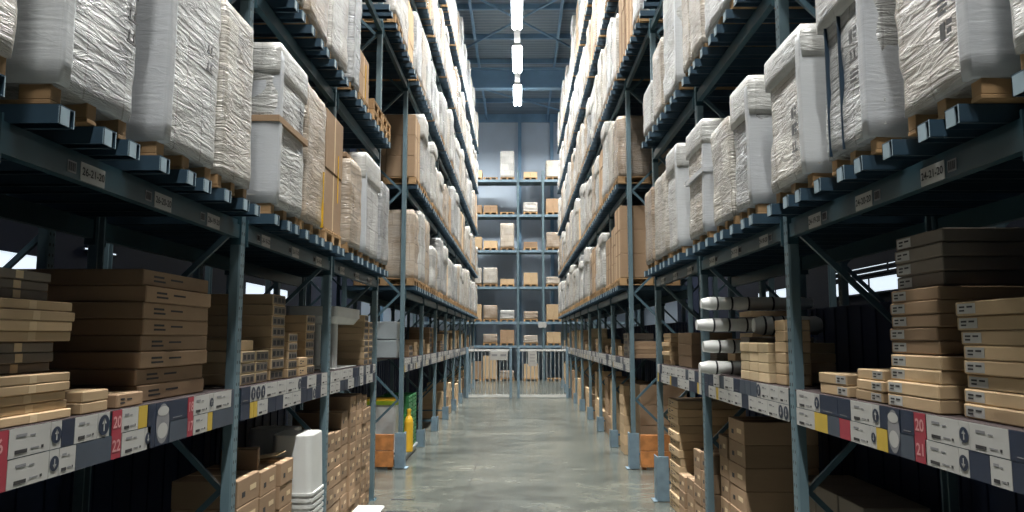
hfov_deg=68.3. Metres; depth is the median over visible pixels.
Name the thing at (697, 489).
carton
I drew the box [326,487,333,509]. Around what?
carton
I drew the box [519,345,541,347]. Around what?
shelf
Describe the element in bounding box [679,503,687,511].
carton
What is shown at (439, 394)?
carton
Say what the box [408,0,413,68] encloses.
pallet
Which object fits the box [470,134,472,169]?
pallet
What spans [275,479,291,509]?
carton
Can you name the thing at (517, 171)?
frame
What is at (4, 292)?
flat box
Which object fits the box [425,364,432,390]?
sheet
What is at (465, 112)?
pallet
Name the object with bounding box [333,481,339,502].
carton
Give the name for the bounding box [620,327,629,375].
sheet
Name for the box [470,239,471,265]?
pallet
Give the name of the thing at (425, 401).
carton
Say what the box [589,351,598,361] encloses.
shelf
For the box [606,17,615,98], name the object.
pallet
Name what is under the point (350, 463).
carton
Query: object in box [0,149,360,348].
wall
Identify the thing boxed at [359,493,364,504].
carton
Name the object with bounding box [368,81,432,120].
shelf
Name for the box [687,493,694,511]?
carton
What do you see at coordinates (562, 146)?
pallet
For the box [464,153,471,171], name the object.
shelf
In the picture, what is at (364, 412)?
carton
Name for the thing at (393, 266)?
pallet
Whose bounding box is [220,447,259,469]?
carton
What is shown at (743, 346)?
carton
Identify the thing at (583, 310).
shelf
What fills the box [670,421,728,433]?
flat box
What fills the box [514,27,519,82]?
track
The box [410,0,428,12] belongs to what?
pallet
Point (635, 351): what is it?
flat box
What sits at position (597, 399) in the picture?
carton
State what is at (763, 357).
carton
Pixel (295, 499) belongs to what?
plastic tub
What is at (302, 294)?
frame
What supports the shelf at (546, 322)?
attached to the frame at (542, 176)
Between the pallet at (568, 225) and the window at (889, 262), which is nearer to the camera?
the window at (889, 262)
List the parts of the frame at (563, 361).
post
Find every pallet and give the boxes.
[0,0,16,74]
[0,0,138,138]
[125,0,220,179]
[210,0,253,197]
[247,42,307,224]
[253,0,328,46]
[296,0,304,8]
[298,83,326,236]
[311,0,361,91]
[321,108,342,247]
[326,0,348,76]
[340,152,361,255]
[347,152,380,264]
[353,209,418,286]
[357,49,368,111]
[357,115,420,188]
[362,0,402,37]
[368,98,382,120]
[369,11,421,86]
[369,109,381,130]
[375,181,388,269]
[378,211,425,289]
[382,114,390,134]
[382,123,390,141]
[384,114,428,197]
[394,442,417,464]
[402,0,408,50]
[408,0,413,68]
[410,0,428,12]
[421,28,427,99]
[422,0,431,25]
[424,219,429,291]
[426,39,431,112]
[426,143,430,203]
[427,0,437,42]
[428,142,437,210]
[428,246,435,294]
[429,238,443,298]
[430,61,435,124]
[431,9,440,56]
[435,83,439,134]
[435,251,437,295]
[436,168,439,216]
[438,8,444,64]
[438,172,443,220]
[439,92,444,146]
[440,0,449,13]
[440,26,449,82]
[442,187,445,226]
[442,246,447,300]
[443,96,447,150]
[444,0,451,20]
[444,184,448,230]
[447,109,453,169]
[447,116,449,156]
[447,258,451,303]
[448,48,451,91]
[448,186,455,241]
[448,196,451,235]
[449,72,456,111]
[450,0,457,52]
[451,0,454,38]
[451,15,459,62]
[451,57,453,101]
[451,261,453,304]
[453,66,458,119]
[453,135,455,172]
[454,265,457,305]
[455,138,458,179]
[455,193,458,244]
[455,264,461,307]
[455,265,459,307]
[458,11,460,63]
[458,79,460,124]
[458,141,459,182]
[458,207,459,247]
[459,17,463,76]
[459,151,461,190]
[460,92,464,137]
[460,100,461,129]
[460,149,464,195]
[460,212,461,250]
[461,212,463,253]
[461,272,463,308]
[462,269,464,309]
[463,44,466,89]
[463,51,464,84]
[463,164,465,199]
[463,215,464,254]
[463,269,466,310]
[464,112,465,145]
[464,227,467,258]
[465,69,468,101]
[465,169,467,202]
[465,226,470,262]
[466,120,468,152]
[466,270,469,311]
[467,60,470,108]
[467,179,469,207]
[467,233,468,261]
[467,304,481,321]
[468,123,469,159]
[469,181,470,212]
[469,285,471,312]
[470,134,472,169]
[470,181,471,216]
[470,234,473,266]
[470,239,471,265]
[470,281,472,313]
[471,78,472,117]
[471,193,473,219]
[471,268,482,286]
[471,361,480,380]
[472,87,474,131]
[472,97,473,127]
[472,145,474,173]
[472,190,475,226]
[472,282,475,314]
[472,288,473,314]
[473,240,474,270]
[474,151,476,180]
[475,111,477,140]
[475,194,476,228]
[475,237,482,249]
[475,284,477,315]
[476,112,478,145]
[476,247,477,274]
[477,205,482,213]
[478,170,482,179]
[483,205,497,213]
[483,241,497,249]
[483,268,497,286]
[483,305,497,321]
[483,334,497,344]
[483,355,497,380]
[484,177,497,179]
[500,151,514,179]
[500,223,514,249]
[500,279,513,286]
[500,310,514,321]
[500,330,513,344]
[500,370,513,380]
[523,172,536,179]
[523,202,537,213]
[523,242,537,249]
[523,273,537,286]
[523,311,537,321]
[523,335,537,344]
[524,364,537,380]
[545,160,558,178]
[545,232,559,249]
[546,199,558,213]
[546,277,559,286]
[546,304,560,321]
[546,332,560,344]
[546,377,560,380]
[558,112,559,144]
[558,161,559,184]
[558,198,560,230]
[558,282,560,316]
[559,149,560,179]
[559,206,560,228]
[559,291,561,315]
[560,92,561,134]
[560,240,561,271]
[561,141,563,172]
[561,186,562,222]
[561,231,565,268]
[561,281,564,314]
[562,80,563,125]
[562,80,564,121]
[562,181,565,217]
[563,233,565,265]
[563,285,564,313]
[564,125,566,160]
[564,191,565,214]
[564,281,565,312]
[565,65,568,110]
[565,173,566,209]
[565,278,567,312]
[566,71,567,105]
[566,127,568,153]
[566,223,569,262]
[567,69,569,101]
[567,162,570,204]
[567,225,569,261]
[567,273,568,311]
[568,112,570,145]
[568,226,569,257]
[568,270,570,310]
[569,58,570,90]
[569,168,570,201]
[569,211,572,255]
[570,15,575,79]
[570,97,571,139]
[570,265,577,309]
[571,154,573,195]
[572,91,574,134]
[572,149,575,190]
[572,209,575,250]
[572,216,572,253]
[572,272,574,308]
[573,25,575,66]
[573,270,575,306]
[574,75,576,126]
[574,199,579,247]
[575,1,578,60]
[575,72,578,118]
[575,150,576,184]
[575,269,578,307]
[576,131,579,179]
[578,0,584,52]
[578,60,585,108]
[578,209,580,243]
[578,254,583,305]
[579,124,583,174]
[579,261,583,304]
[580,0,582,39]
[580,184,583,239]
[581,47,584,97]
[581,127,584,165]
[582,0,591,23]
[582,183,585,235]
[583,44,586,94]
[583,260,585,303]
[584,117,586,160]
[584,247,594,302]
[585,0,591,15]
[585,181,588,230]
[586,20,594,80]
[586,98,591,152]
[587,176,591,226]
[589,253,591,299]
[590,90,593,140]
[591,16,592,63]
[591,162,595,223]
[591,247,595,298]
[592,0,598,59]
[593,75,598,133]
[594,156,598,214]
[595,244,599,296]
[597,0,605,40]
[597,49,603,123]
[598,149,602,212]
[598,233,609,294]
[601,0,614,20]
[601,121,614,204]
[603,43,606,110]
[604,0,617,12]
[605,237,611,291]
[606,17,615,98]
[608,122,614,194]
[610,227,654,288]
[611,14,649,84]
[613,115,671,189]
[614,206,679,287]
[618,0,649,72]
[625,0,632,48]
[632,0,662,32]
[643,80,654,136]
[645,187,656,268]
[652,37,666,124]
[654,170,671,264]
[663,0,736,104]
[666,143,692,257]
[681,0,693,76]
[685,118,724,244]
[689,0,775,58]
[704,0,814,37]
[710,116,739,232]
[730,75,776,223]
[764,23,835,202]
[815,0,917,175]
[894,0,1023,136]
[1010,0,1023,69]
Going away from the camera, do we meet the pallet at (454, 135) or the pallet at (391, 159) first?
the pallet at (391, 159)
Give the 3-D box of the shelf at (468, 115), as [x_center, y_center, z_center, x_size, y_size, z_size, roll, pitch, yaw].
[-2.333,-5.505,29.389,1.406,0.272,2.575,0,-6,1]
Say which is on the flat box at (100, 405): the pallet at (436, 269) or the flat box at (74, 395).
the flat box at (74, 395)
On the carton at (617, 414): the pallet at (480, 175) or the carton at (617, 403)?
the carton at (617, 403)
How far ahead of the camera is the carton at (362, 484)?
10.21 m
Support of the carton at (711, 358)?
on the shelf at (690, 379)
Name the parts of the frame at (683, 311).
post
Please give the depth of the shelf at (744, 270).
9.43 m
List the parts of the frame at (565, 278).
post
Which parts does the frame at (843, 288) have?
post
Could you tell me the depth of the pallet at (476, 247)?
34.75 m
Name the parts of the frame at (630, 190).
post, post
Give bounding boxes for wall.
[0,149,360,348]
[361,114,677,377]
[677,193,1023,338]
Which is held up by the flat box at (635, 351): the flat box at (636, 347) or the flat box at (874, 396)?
the flat box at (636, 347)
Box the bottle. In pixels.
[404,409,412,451]
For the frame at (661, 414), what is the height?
12.600 m
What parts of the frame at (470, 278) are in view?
post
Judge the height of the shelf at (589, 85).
0.272 m
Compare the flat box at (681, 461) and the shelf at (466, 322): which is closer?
the flat box at (681, 461)
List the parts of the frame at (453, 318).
post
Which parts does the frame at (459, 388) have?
post, post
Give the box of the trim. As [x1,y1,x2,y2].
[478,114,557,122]
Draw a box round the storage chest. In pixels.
[368,321,399,357]
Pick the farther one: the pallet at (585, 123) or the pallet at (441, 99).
the pallet at (585, 123)
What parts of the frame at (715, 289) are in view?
post, post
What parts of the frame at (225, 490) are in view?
post, post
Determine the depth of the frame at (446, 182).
21.65 m
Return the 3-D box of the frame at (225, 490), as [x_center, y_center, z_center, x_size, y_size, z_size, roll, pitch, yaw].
[-2.588,-3.366,6.053,1.180,12.600,0.170,0,-6,1]
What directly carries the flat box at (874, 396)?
on the shelf at (992, 453)
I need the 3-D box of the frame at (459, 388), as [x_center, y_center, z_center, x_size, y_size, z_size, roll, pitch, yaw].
[-2.389,-1.032,27.546,1.180,12.600,0.170,0,-6,1]
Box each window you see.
[0,247,56,268]
[84,245,119,257]
[246,281,288,302]
[757,287,785,296]
[835,259,895,275]
[836,265,896,280]
[836,272,900,298]
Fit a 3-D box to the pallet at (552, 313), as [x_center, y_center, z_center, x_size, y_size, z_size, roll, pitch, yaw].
[2.263,3.139,41.434,0.780,0.941,1.080,0,-6,1]
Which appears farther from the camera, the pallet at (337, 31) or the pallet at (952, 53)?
the pallet at (337, 31)
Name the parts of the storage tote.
lid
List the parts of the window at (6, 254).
frame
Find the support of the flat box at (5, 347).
on the flat box at (20, 357)
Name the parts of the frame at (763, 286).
post, post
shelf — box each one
[0,73,5,96]
[0,104,259,244]
[0,389,233,492]
[105,214,344,274]
[203,372,326,420]
[232,0,348,106]
[244,253,387,290]
[314,90,390,162]
[314,364,375,393]
[340,286,430,305]
[360,23,416,90]
[362,0,392,33]
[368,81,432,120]
[377,353,435,366]
[377,355,422,371]
[378,294,443,310]
[385,184,431,214]
[395,300,452,313]
[410,0,433,38]
[410,305,459,316]
[414,209,443,235]
[415,322,463,323]
[424,308,465,318]
[427,37,445,84]
[427,121,444,158]
[430,227,452,247]
[432,311,470,319]
[437,351,446,361]
[438,0,446,7]
[439,78,454,108]
[439,151,453,180]
[439,314,474,321]
[440,7,454,47]
[442,173,460,190]
[447,316,477,322]
[447,350,454,358]
[448,240,460,257]
[448,251,465,265]
[450,46,461,75]
[450,109,461,137]
[451,259,470,269]
[455,348,460,356]
[456,191,466,210]
[457,133,466,152]
[458,205,470,222]
[459,77,466,100]
[461,347,465,354]
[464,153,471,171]
[465,102,471,121]
[466,322,516,323]
[467,217,474,229]
[467,266,474,277]
[468,122,475,138]
[468,169,475,182]
[471,227,478,238]
[471,272,477,281]
[471,345,516,347]
[472,139,478,153]
[472,183,478,193]
[477,214,516,219]
[477,250,516,254]
[477,287,516,289]
[478,180,516,185]
[519,179,541,185]
[519,214,541,219]
[519,250,541,254]
[519,287,541,289]
[519,322,537,323]
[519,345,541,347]
[544,179,557,185]
[544,214,557,219]
[544,250,557,254]
[545,287,557,289]
[545,345,561,347]
[546,322,592,323]
[557,139,563,153]
[557,183,562,193]
[558,227,564,235]
[558,272,564,280]
[558,316,587,322]
[560,122,566,138]
[560,169,567,182]
[561,217,568,230]
[561,266,568,277]
[561,314,596,321]
[564,102,569,121]
[564,153,572,168]
[564,205,572,222]
[565,259,578,269]
[565,311,603,319]
[568,77,575,100]
[568,133,577,152]
[569,191,578,208]
[569,251,579,264]
[570,308,610,318]
[570,347,574,354]
[573,46,584,74]
[574,109,585,132]
[574,173,591,197]
[575,240,596,254]
[575,305,624,316]
[575,348,584,356]
[580,7,591,43]
[580,78,594,107]
[581,151,600,180]
[581,350,588,359]
[582,227,609,246]
[582,300,639,313]
[589,37,605,75]
[589,121,604,157]
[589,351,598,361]
[590,209,614,235]
[591,294,654,309]
[596,322,636,323]
[599,353,655,365]
[600,0,618,34]
[601,81,649,120]
[602,184,652,218]
[603,286,693,305]
[612,355,664,371]
[616,23,663,89]
[639,0,662,32]
[642,90,733,162]
[644,253,784,289]
[657,364,701,394]
[681,0,815,105]
[686,213,925,274]
[704,373,820,421]
[767,103,1023,243]
[795,389,1023,494]
[1011,69,1023,96]
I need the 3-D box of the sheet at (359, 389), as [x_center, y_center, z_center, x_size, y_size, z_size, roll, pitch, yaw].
[-3.204,2.617,14.935,0.026,2.620,2.680,0,-6,1]
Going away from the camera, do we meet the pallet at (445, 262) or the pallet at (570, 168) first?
the pallet at (445, 262)
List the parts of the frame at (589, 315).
post, post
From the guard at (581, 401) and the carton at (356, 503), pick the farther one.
the guard at (581, 401)
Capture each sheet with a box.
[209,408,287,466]
[260,451,285,458]
[337,384,363,393]
[364,360,385,396]
[386,359,398,392]
[404,327,414,391]
[415,366,425,408]
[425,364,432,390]
[436,330,440,381]
[441,361,443,376]
[603,329,610,370]
[610,328,620,371]
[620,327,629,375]
[634,325,649,381]
[648,323,669,381]
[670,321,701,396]
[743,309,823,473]
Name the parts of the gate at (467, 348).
gate post, rail, rail, gate post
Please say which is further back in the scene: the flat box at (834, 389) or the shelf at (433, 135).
the shelf at (433, 135)
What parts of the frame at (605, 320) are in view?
post, post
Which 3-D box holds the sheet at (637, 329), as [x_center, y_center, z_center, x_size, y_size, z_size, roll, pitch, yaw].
[3.452,3.193,20.243,0.026,2.620,2.680,0,-6,1]
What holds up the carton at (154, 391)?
on the shelf at (30, 453)
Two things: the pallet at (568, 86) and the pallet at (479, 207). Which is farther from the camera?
the pallet at (479, 207)
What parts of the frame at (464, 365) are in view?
post, post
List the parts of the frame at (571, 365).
post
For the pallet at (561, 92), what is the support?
on the shelf at (562, 135)
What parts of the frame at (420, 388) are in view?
post, post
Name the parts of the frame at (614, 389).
post, post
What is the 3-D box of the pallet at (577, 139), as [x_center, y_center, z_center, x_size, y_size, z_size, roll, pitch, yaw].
[2.616,-3.082,23.652,1.181,1.505,0.814,0,-6,1]
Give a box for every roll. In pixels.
[695,318,752,331]
[698,360,741,373]
[700,297,812,310]
[702,340,814,353]
[752,316,822,334]
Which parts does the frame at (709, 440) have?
post, post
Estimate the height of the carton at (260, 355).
0.086 m
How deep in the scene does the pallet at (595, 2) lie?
18.27 m
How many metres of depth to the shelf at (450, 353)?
22.89 m
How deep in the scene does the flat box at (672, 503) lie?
10.15 m
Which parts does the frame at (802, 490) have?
post, post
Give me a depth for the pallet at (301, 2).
6.74 m
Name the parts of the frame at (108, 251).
post, post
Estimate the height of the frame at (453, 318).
12.600 m
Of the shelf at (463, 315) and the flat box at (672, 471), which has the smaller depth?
the flat box at (672, 471)
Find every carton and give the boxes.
[5,335,206,351]
[19,269,207,293]
[41,319,207,334]
[45,364,201,385]
[46,285,210,307]
[49,350,206,368]
[67,302,207,321]
[69,378,203,401]
[104,391,142,408]
[171,470,259,508]
[171,497,258,511]
[175,326,284,336]
[201,373,254,385]
[202,340,252,350]
[202,362,254,373]
[206,465,275,496]
[207,315,284,326]
[207,337,284,347]
[207,351,254,362]
[208,305,285,315]
[210,294,285,305]
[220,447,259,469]
[251,350,268,360]
[253,348,283,358]
[254,361,267,371]
[254,371,266,382]
[258,488,275,511]
[259,457,292,485]
[267,358,283,369]
[267,368,282,380]
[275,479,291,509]
[275,502,291,511]
[279,342,296,350]
[282,360,296,368]
[282,368,295,377]
[283,315,314,323]
[283,351,296,359]
[284,323,314,331]
[284,334,297,341]
[285,332,313,339]
[292,410,347,428]
[294,357,306,366]
[296,366,306,375]
[297,340,313,348]
[297,349,313,356]
[302,427,347,445]
[303,395,355,411]
[307,357,312,365]
[307,365,313,373]
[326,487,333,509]
[326,505,332,511]
[327,450,334,471]
[327,468,333,490]
[328,430,340,449]
[328,431,334,452]
[329,393,361,409]
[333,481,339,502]
[333,499,338,511]
[334,447,340,466]
[334,464,340,484]
[337,346,367,352]
[337,352,367,358]
[337,359,367,364]
[338,321,368,327]
[338,328,367,333]
[338,334,367,339]
[338,340,367,345]
[339,492,346,511]
[340,443,346,462]
[340,459,346,479]
[340,476,345,496]
[346,472,354,491]
[346,487,354,507]
[346,503,353,511]
[347,410,355,427]
[347,426,355,443]
[347,441,355,459]
[347,457,354,475]
[354,453,360,470]
[354,468,359,485]
[354,498,358,508]
[355,423,360,439]
[355,438,360,455]
[355,483,359,500]
[356,408,361,424]
[357,315,368,321]
[359,479,364,496]
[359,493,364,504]
[360,422,365,437]
[360,436,365,452]
[360,450,365,466]
[360,465,364,481]
[361,394,366,409]
[361,408,366,423]
[364,474,369,491]
[364,489,368,504]
[365,461,369,477]
[366,420,369,434]
[366,433,369,448]
[366,447,369,462]
[367,406,370,420]
[368,328,372,333]
[404,345,411,350]
[404,351,412,356]
[405,342,416,344]
[418,391,442,398]
[418,398,442,404]
[422,405,442,411]
[422,412,441,417]
[427,382,450,390]
[439,380,458,386]
[446,390,450,397]
[447,377,463,386]
[449,371,463,376]
[451,383,457,394]
[577,378,580,387]
[577,386,580,395]
[579,331,587,336]
[584,360,602,369]
[584,370,603,375]
[584,376,594,386]
[585,387,594,393]
[591,328,606,332]
[591,333,606,336]
[591,337,607,341]
[595,371,621,379]
[595,380,604,388]
[595,388,604,396]
[596,398,604,407]
[605,376,636,384]
[605,383,610,391]
[605,390,610,398]
[605,397,610,405]
[605,404,610,413]
[610,380,645,391]
[610,390,618,401]
[610,400,619,412]
[611,411,619,423]
[611,421,619,433]
[618,346,623,350]
[619,384,629,395]
[619,393,629,404]
[620,403,630,414]
[620,412,630,424]
[620,422,630,434]
[620,431,627,444]
[620,441,627,454]
[635,382,686,404]
[635,402,669,424]
[636,422,669,443]
[678,333,731,343]
[678,344,700,355]
[679,355,701,367]
[679,473,693,492]
[679,488,687,508]
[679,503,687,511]
[687,476,694,497]
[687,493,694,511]
[694,448,718,469]
[694,465,701,487]
[694,483,701,505]
[695,500,702,511]
[701,451,720,474]
[702,469,720,493]
[702,488,721,511]
[710,353,727,357]
[710,357,727,360]
[719,433,729,457]
[720,454,729,479]
[721,475,730,501]
[721,496,730,511]
[728,353,741,360]
[728,416,818,444]
[729,438,819,467]
[729,460,818,491]
[730,482,794,511]
[730,503,741,511]
[739,311,786,316]
[740,333,774,337]
[740,343,748,351]
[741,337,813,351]
[741,352,749,360]
[741,361,750,370]
[741,370,749,379]
[749,343,757,351]
[749,352,761,361]
[750,361,759,371]
[750,371,759,381]
[758,343,834,352]
[759,353,835,362]
[759,362,835,372]
[759,372,822,383]
[775,320,809,330]
[775,331,810,340]
[775,342,810,351]
[776,352,810,363]
[776,363,811,374]
[776,374,811,385]
[808,475,871,511]
[816,485,897,511]
[839,496,930,511]
[955,297,1023,315]
[957,314,1023,329]
[961,330,1023,345]
[964,345,1023,361]
[964,360,1023,377]
[964,389,1023,410]
[964,403,1023,427]
[967,374,1023,393]
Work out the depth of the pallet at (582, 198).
22.46 m
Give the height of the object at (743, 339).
0.188 m
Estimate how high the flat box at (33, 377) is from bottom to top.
0.040 m
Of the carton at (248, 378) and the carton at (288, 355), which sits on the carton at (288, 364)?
the carton at (288, 355)
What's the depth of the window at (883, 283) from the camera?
19.15 m
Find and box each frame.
[3,194,55,268]
[72,0,253,511]
[103,243,202,279]
[205,266,280,294]
[219,87,336,511]
[265,277,322,361]
[295,2,383,500]
[303,277,357,405]
[336,149,379,320]
[339,0,409,454]
[369,35,426,429]
[390,4,439,421]
[406,44,449,410]
[413,314,416,326]
[418,252,454,398]
[428,211,461,392]
[437,223,466,390]
[443,278,470,383]
[449,279,473,379]
[517,171,518,346]
[541,171,544,380]
[562,279,586,379]
[565,278,591,386]
[570,319,597,387]
[575,261,606,392]
[579,198,616,402]
[585,44,628,419]
[597,228,644,421]
[609,214,664,435]
[625,79,694,454]
[635,310,639,325]
[649,9,735,483]
[664,277,700,332]
[680,278,699,321]
[694,87,807,511]
[712,277,774,332]
[759,265,836,310]
[775,0,959,511]
[837,259,884,305]
[991,222,1009,226]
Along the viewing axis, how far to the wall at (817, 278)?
23.50 m
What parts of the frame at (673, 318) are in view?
post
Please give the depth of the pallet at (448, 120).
20.91 m
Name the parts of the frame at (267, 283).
post, post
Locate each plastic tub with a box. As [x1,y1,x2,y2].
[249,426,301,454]
[272,430,323,495]
[291,489,323,502]
[291,501,323,511]
[292,495,323,508]
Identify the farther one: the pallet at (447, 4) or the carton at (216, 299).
the pallet at (447, 4)
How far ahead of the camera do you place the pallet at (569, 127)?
27.19 m
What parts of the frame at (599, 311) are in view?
post, post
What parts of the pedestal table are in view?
leg, leg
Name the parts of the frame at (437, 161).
post, post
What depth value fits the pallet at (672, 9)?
9.01 m
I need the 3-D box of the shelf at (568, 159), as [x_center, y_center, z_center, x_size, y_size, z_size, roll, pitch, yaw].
[2.780,-3.571,29.131,1.406,0.272,2.575,0,-6,1]
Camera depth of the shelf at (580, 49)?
23.90 m
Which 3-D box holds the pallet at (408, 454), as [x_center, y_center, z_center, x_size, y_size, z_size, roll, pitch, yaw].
[-2.521,3.838,14.746,1.100,0.150,2.000,0,-6,1]
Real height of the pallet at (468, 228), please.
1.472 m
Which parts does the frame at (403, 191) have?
post, post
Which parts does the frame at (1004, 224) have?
post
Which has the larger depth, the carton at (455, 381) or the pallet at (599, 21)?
the carton at (455, 381)
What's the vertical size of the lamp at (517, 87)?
0.198 m
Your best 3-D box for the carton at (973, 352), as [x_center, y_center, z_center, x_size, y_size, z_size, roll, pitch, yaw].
[2.556,0.415,3.210,0.902,0.065,0.634,0,-6,0]
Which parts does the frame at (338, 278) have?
post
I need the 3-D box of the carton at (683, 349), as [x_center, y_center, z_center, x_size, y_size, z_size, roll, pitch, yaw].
[2.443,1.194,9.602,0.500,0.142,0.780,0,-6,1]
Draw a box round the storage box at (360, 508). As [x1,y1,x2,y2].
[352,505,384,511]
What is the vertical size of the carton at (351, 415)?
0.193 m
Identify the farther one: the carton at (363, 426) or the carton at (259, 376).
the carton at (363, 426)
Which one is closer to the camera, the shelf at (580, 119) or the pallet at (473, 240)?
the shelf at (580, 119)
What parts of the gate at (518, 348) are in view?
gate post, rail, rail, gate post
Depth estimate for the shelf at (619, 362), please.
14.71 m
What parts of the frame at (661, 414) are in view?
post, post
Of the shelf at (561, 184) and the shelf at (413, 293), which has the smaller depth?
the shelf at (413, 293)
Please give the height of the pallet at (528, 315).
0.566 m
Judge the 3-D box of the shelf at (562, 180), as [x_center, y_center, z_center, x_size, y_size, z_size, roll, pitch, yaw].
[2.805,-3.280,31.816,1.406,0.272,2.575,0,-6,1]
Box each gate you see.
[466,347,511,397]
[517,347,568,397]
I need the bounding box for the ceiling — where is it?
[456,0,577,119]
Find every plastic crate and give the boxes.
[379,395,411,406]
[384,392,416,403]
[403,405,411,417]
[412,402,415,414]
[412,412,415,423]
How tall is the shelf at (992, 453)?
0.247 m
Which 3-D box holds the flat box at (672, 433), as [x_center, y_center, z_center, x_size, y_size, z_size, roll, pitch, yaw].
[2.628,2.418,10.221,0.901,0.103,0.656,0,-6,1]
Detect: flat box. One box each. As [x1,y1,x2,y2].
[0,267,50,281]
[0,278,47,291]
[0,288,46,300]
[0,297,71,311]
[0,308,74,321]
[0,320,71,330]
[0,331,69,341]
[0,342,52,352]
[0,352,53,363]
[0,362,48,374]
[0,372,69,386]
[0,381,69,396]
[0,390,64,406]
[0,399,66,416]
[0,408,70,428]
[64,389,107,402]
[65,400,106,414]
[405,340,424,343]
[409,327,431,331]
[409,332,431,337]
[409,338,431,342]
[602,339,620,342]
[623,333,653,338]
[624,339,653,344]
[624,345,629,350]
[624,351,629,356]
[634,341,655,344]
[634,345,655,349]
[634,350,655,353]
[634,354,655,357]
[662,342,678,346]
[662,351,678,355]
[663,333,677,337]
[663,346,677,350]
[663,355,678,359]
[664,338,677,341]
[664,360,678,364]
[668,397,741,408]
[668,405,745,416]
[668,413,728,424]
[668,428,718,441]
[669,443,693,457]
[669,490,678,505]
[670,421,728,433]
[670,437,718,449]
[670,459,693,473]
[670,467,678,480]
[670,474,679,488]
[670,498,678,511]
[671,453,693,465]
[671,482,678,495]
[819,372,861,385]
[821,383,857,397]
[856,389,887,403]
[857,368,891,380]
[857,379,888,392]
[887,380,970,399]
[888,393,965,414]
[890,300,980,315]
[890,327,989,340]
[890,367,967,384]
[891,286,1023,302]
[891,354,970,370]
[892,313,963,327]
[892,341,964,354]
[895,242,1023,264]
[896,227,1023,251]
[896,256,1023,277]
[897,271,1023,289]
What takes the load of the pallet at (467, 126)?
on the shelf at (467, 163)
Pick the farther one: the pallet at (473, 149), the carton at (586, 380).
the pallet at (473, 149)
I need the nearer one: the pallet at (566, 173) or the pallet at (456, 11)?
the pallet at (456, 11)
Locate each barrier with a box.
[375,434,393,468]
[640,434,670,469]
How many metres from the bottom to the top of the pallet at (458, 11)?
1.908 m
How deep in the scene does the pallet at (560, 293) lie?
33.64 m
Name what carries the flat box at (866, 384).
on the flat box at (874, 396)
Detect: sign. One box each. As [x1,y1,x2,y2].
[490,351,507,359]
[528,350,536,365]
[538,322,545,327]
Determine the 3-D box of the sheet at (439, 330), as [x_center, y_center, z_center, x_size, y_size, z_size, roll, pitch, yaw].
[-3.054,4.366,31.040,0.026,2.620,2.680,0,-6,1]
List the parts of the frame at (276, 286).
post, post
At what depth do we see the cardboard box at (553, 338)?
40.80 m
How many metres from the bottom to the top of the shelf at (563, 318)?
0.272 m
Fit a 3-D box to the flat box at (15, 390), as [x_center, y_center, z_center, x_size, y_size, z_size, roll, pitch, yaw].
[-2.557,0.578,3.281,0.951,0.040,0.556,0,-6,1]
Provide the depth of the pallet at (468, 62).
29.23 m
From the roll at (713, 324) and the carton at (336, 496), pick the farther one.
the carton at (336, 496)
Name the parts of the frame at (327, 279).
post, post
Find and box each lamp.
[511,0,522,29]
[512,44,521,72]
[513,83,521,105]
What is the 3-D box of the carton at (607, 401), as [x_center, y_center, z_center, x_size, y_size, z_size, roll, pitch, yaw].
[2.644,3.539,18.355,0.700,0.167,0.694,0,-6,1]
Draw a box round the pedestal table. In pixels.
[286,306,359,369]
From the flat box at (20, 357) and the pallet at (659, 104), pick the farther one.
the pallet at (659, 104)
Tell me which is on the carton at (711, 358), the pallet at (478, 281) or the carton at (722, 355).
the carton at (722, 355)
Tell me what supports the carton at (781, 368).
on the carton at (782, 379)
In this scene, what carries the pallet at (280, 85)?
on the shelf at (266, 235)
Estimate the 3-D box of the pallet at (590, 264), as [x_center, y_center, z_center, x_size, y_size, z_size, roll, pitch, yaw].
[2.612,0.545,19.683,1.161,1.236,0.795,0,-6,1]
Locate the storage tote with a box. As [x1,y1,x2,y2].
[367,397,398,455]
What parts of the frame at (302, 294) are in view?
post, post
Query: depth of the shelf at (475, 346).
40.71 m
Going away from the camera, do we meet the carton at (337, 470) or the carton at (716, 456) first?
the carton at (716, 456)
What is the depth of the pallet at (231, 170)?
5.10 m
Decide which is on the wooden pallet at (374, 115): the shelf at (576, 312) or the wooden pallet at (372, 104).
the wooden pallet at (372, 104)
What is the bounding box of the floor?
[288,378,675,511]
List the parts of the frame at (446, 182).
post, post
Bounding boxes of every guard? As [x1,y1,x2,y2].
[394,432,408,468]
[416,429,424,446]
[431,416,438,430]
[442,407,448,419]
[451,399,455,410]
[458,393,462,402]
[573,393,576,402]
[579,399,584,410]
[587,406,592,419]
[596,416,603,431]
[609,429,617,446]
[625,432,639,468]
[651,454,669,501]
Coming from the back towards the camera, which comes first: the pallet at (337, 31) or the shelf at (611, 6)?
the shelf at (611, 6)
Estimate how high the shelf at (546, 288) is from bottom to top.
0.130 m
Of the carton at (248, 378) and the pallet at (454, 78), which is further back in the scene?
the pallet at (454, 78)
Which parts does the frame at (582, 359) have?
post, post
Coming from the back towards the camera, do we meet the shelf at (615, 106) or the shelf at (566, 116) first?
the shelf at (566, 116)
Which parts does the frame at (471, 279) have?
post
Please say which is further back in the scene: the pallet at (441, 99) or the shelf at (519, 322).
the shelf at (519, 322)
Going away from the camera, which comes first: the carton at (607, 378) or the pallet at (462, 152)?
the carton at (607, 378)
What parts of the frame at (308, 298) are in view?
post, post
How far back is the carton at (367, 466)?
10.52 m
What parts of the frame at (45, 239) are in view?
post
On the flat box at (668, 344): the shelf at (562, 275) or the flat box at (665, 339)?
the flat box at (665, 339)
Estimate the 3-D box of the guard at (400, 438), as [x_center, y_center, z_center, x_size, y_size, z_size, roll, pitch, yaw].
[-1.963,3.454,13.459,0.220,0.620,0.250,0,-6,1]

